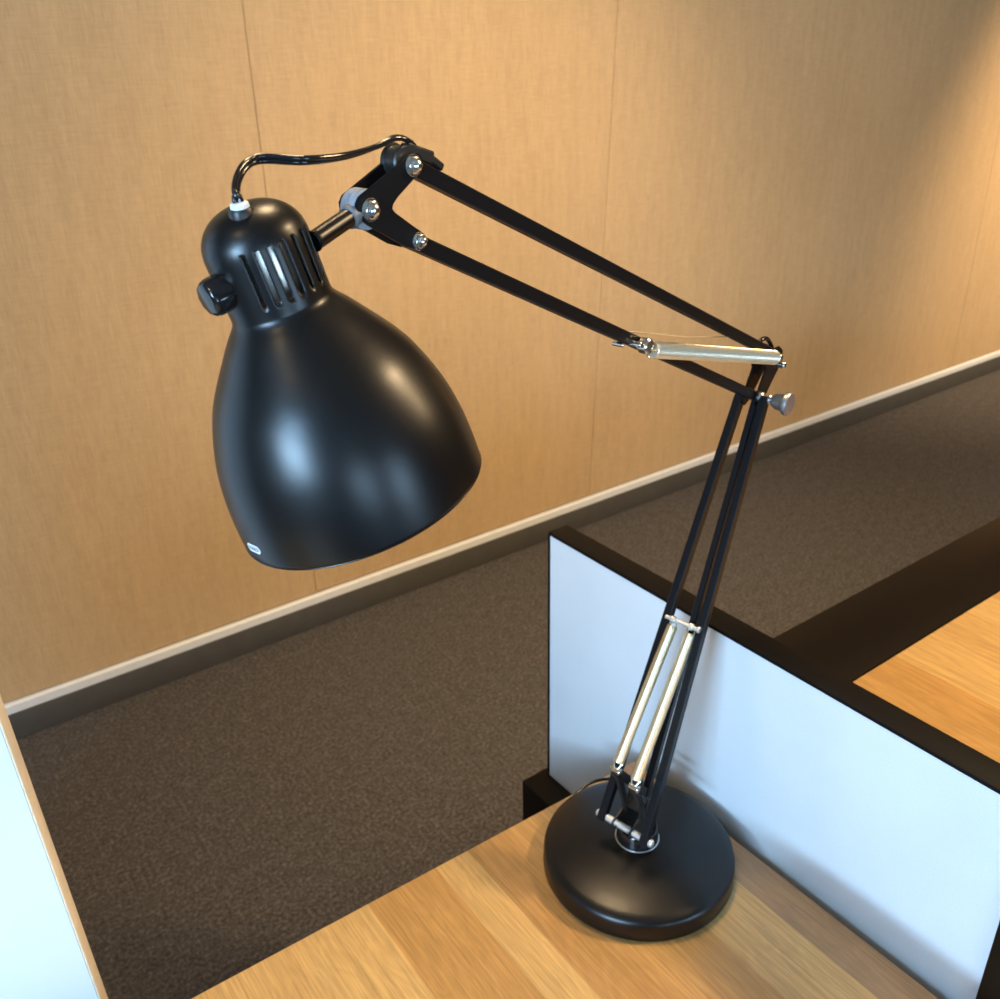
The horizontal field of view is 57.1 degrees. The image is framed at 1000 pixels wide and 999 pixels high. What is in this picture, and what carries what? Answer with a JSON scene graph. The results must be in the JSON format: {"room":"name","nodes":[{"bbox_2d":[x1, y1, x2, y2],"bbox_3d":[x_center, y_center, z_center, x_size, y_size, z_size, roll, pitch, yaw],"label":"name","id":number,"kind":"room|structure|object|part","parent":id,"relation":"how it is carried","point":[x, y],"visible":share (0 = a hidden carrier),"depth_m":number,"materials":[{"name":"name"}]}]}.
{"room":"office","nodes":[
{"label":"office","id":0,"kind":"room"},
{"bbox_2d":[0,0,999,702],"bbox_3d":[0.847,-1.353,3.349,10.400,2.750,0.100,-19,31,-31],"label":"wall","id":1,"kind":"structure","parent":0,"point":[820,179],"depth_m":2.76,"materials":[{"name":"beige fabric"}]},
{"bbox_2d":[4,350,999,714],"bbox_3d":[0.903,-0.187,3.869,10.400,0.028,0.018,-19,31,-31],"label":"trim","id":2,"kind":"structure","parent":1,"relation":"attached to","point":[61,689],"depth_m":3.08,"materials":[{"name":"metal"}]},
{"bbox_2d":[8,356,999,739],"bbox_3d":[0.905,-0.136,3.893,10.400,0.084,0.020,-19,31,-31],"label":"baseboard","id":3,"kind":"structure","parent":1,"relation":"attached to","point":[34,719],"depth_m":3.09,"materials":[{"name":"plastic"}]},
{"bbox_2d":[17,370,999,998],"bbox_3d":[2.631,0.951,1.784,10.400,0.100,6.070,-19,31,-31],"label":"floor","id":4,"kind":"structure","parent":0,"point":[205,824],"depth_m":2.51,"materials":[{"name":"brown carpet"}]},
{"bbox_2d":[0,695,107,998],"bbox_3d":[-0.905,0.485,0.792,1.027,1.750,0.027,-10,27,-17],"label":"partition panel","id":5,"kind":"object","parent":4,"relation":"on","point":[46,953],"visible":1,"depth_m":0.92,"materials":[{"name":"white laminate"}]},
{"bbox_2d":[192,762,937,998],"bbox_3d":[-0.177,1.029,0.804,1.492,0.730,0.843,-19,31,-31],"label":"desk","id":6,"kind":"object","parent":4,"relation":"on","point":[487,922],"visible":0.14,"depth_m":1.03,"materials":[{"name":"brown wood"}]},
{"bbox_2d":[196,134,794,941],"bbox_3d":[0.077,0.101,0.878,0.243,0.865,0.699,21,33,37],"label":"desk lamp","id":7,"kind":"object","parent":6,"relation":"on","point":[338,440],"visible":1,"depth_m":0.54,"materials":[{"name":"black metal"}]},
{"bbox_3d":[-0.152,-0.113,0.503,0.022,0.022,0.024,21,33,37],"label":"switch knob","id":8,"kind":"part","parent":7,"relation":"part of","materials":[{"name":"black plastic"}]},
{"bbox_2d":[241,241,303,307],"bbox_3d":[-0.133,-0.134,0.516,0.049,0.061,0.038,-9,27,-15],"label":"vent slots","id":9,"kind":"object","parent":7,"relation":"attached to","point":[272,272],"depth_m":0.50,"materials":[{"name":"metal"}]},
{"bbox_3d":[-0.096,-0.155,0.527,0.012,0.020,0.037,13,29,27],"label":"stem","id":10,"kind":"part","parent":7,"relation":"part of","materials":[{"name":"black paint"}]},
{"bbox_3d":[-0.094,-0.078,0.556,0.162,0.209,0.163,21,33,37],"label":"lamp shade","id":11,"kind":"part","parent":7,"relation":"part of","materials":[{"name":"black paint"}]},
{"bbox_3d":[-0.076,-0.180,0.561,0.002,0.057,0.054,21,33,37],"label":"joint plate","id":12,"kind":"part","parent":7,"relation":"part of","materials":[{"name":"black paint"}]},
{"bbox_3d":[-0.066,-0.176,0.552,0.002,0.057,0.054,21,33,37],"label":"joint plate","id":13,"kind":"part","parent":7,"relation":"part of","materials":[{"name":"black metal"}]},
{"bbox_3d":[0.157,0.342,1.079,0.030,0.085,0.053,21,33,37],"label":"spring lever","id":14,"kind":"part","parent":7,"relation":"part of","materials":[{"name":"black plastic"}]},
{"bbox_3d":[0.208,0.141,1.048,0.045,0.008,0.008,21,33,37],"label":"spring rod","id":15,"kind":"part","parent":7,"relation":"part of","materials":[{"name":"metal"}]},
{"bbox_3d":[0.292,-0.139,1.024,0.017,0.064,0.056,21,33,37],"label":"elbow plate","id":16,"kind":"part","parent":7,"relation":"part of","materials":[{"name":"black paint"}]},
{"bbox_3d":[0.307,-0.106,1.002,0.021,0.026,0.026,21,33,37],"label":"tension knob","id":17,"kind":"part","parent":7,"relation":"part of","materials":[{"name":"grey metal"}]},
{"bbox_2d":[523,525,999,998],"bbox_3d":[0.368,0.665,1.210,0.083,1.008,0.994,-19,31,-32],"label":"privacy screen","id":18,"kind":"object","parent":4,"relation":"on","point":[887,821],"visible":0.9,"depth_m":1.07,"materials":[{"name":"plastic"}]},
{"bbox_3d":[0.371,0.872,1.309,0.079,0.549,0.994,-19,31,-32],"label":"panel","id":19,"kind":"part","parent":18,"relation":"part of","materials":[{"name":"black"}]},
{"bbox_3d":[0.305,0.169,1.085,0.036,0.005,0.736,-19,31,-32],"label":"rail","id":20,"kind":"part","parent":18,"relation":"part of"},
{"bbox_3d":[0.524,0.741,1.050,0.044,1.005,0.045,-19,31,-32],"label":"post","id":21,"kind":"part","parent":18,"relation":"part of","materials":[{"name":"laminate"}]},
{"bbox_2d":[773,517,999,681],"bbox_3d":[1.178,0.368,2.103,2.300,0.729,0.157,-19,31,-31],"label":"divider","id":22,"kind":"object","parent":4,"relation":"on","point":[858,634],"visible":0.23,"depth_m":1.65,"materials":[{"name":"laminate"}]},
{"bbox_2d":[853,592,999,762],"bbox_3d":[1.165,0.657,1.508,1.500,0.730,0.891,-19,31,-31],"label":"desk","id":23,"kind":"object","parent":4,"relation":"on","point":[949,679],"visible":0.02,"depth_m":1.46,"materials":[{"name":"brown wood"}]}
]}

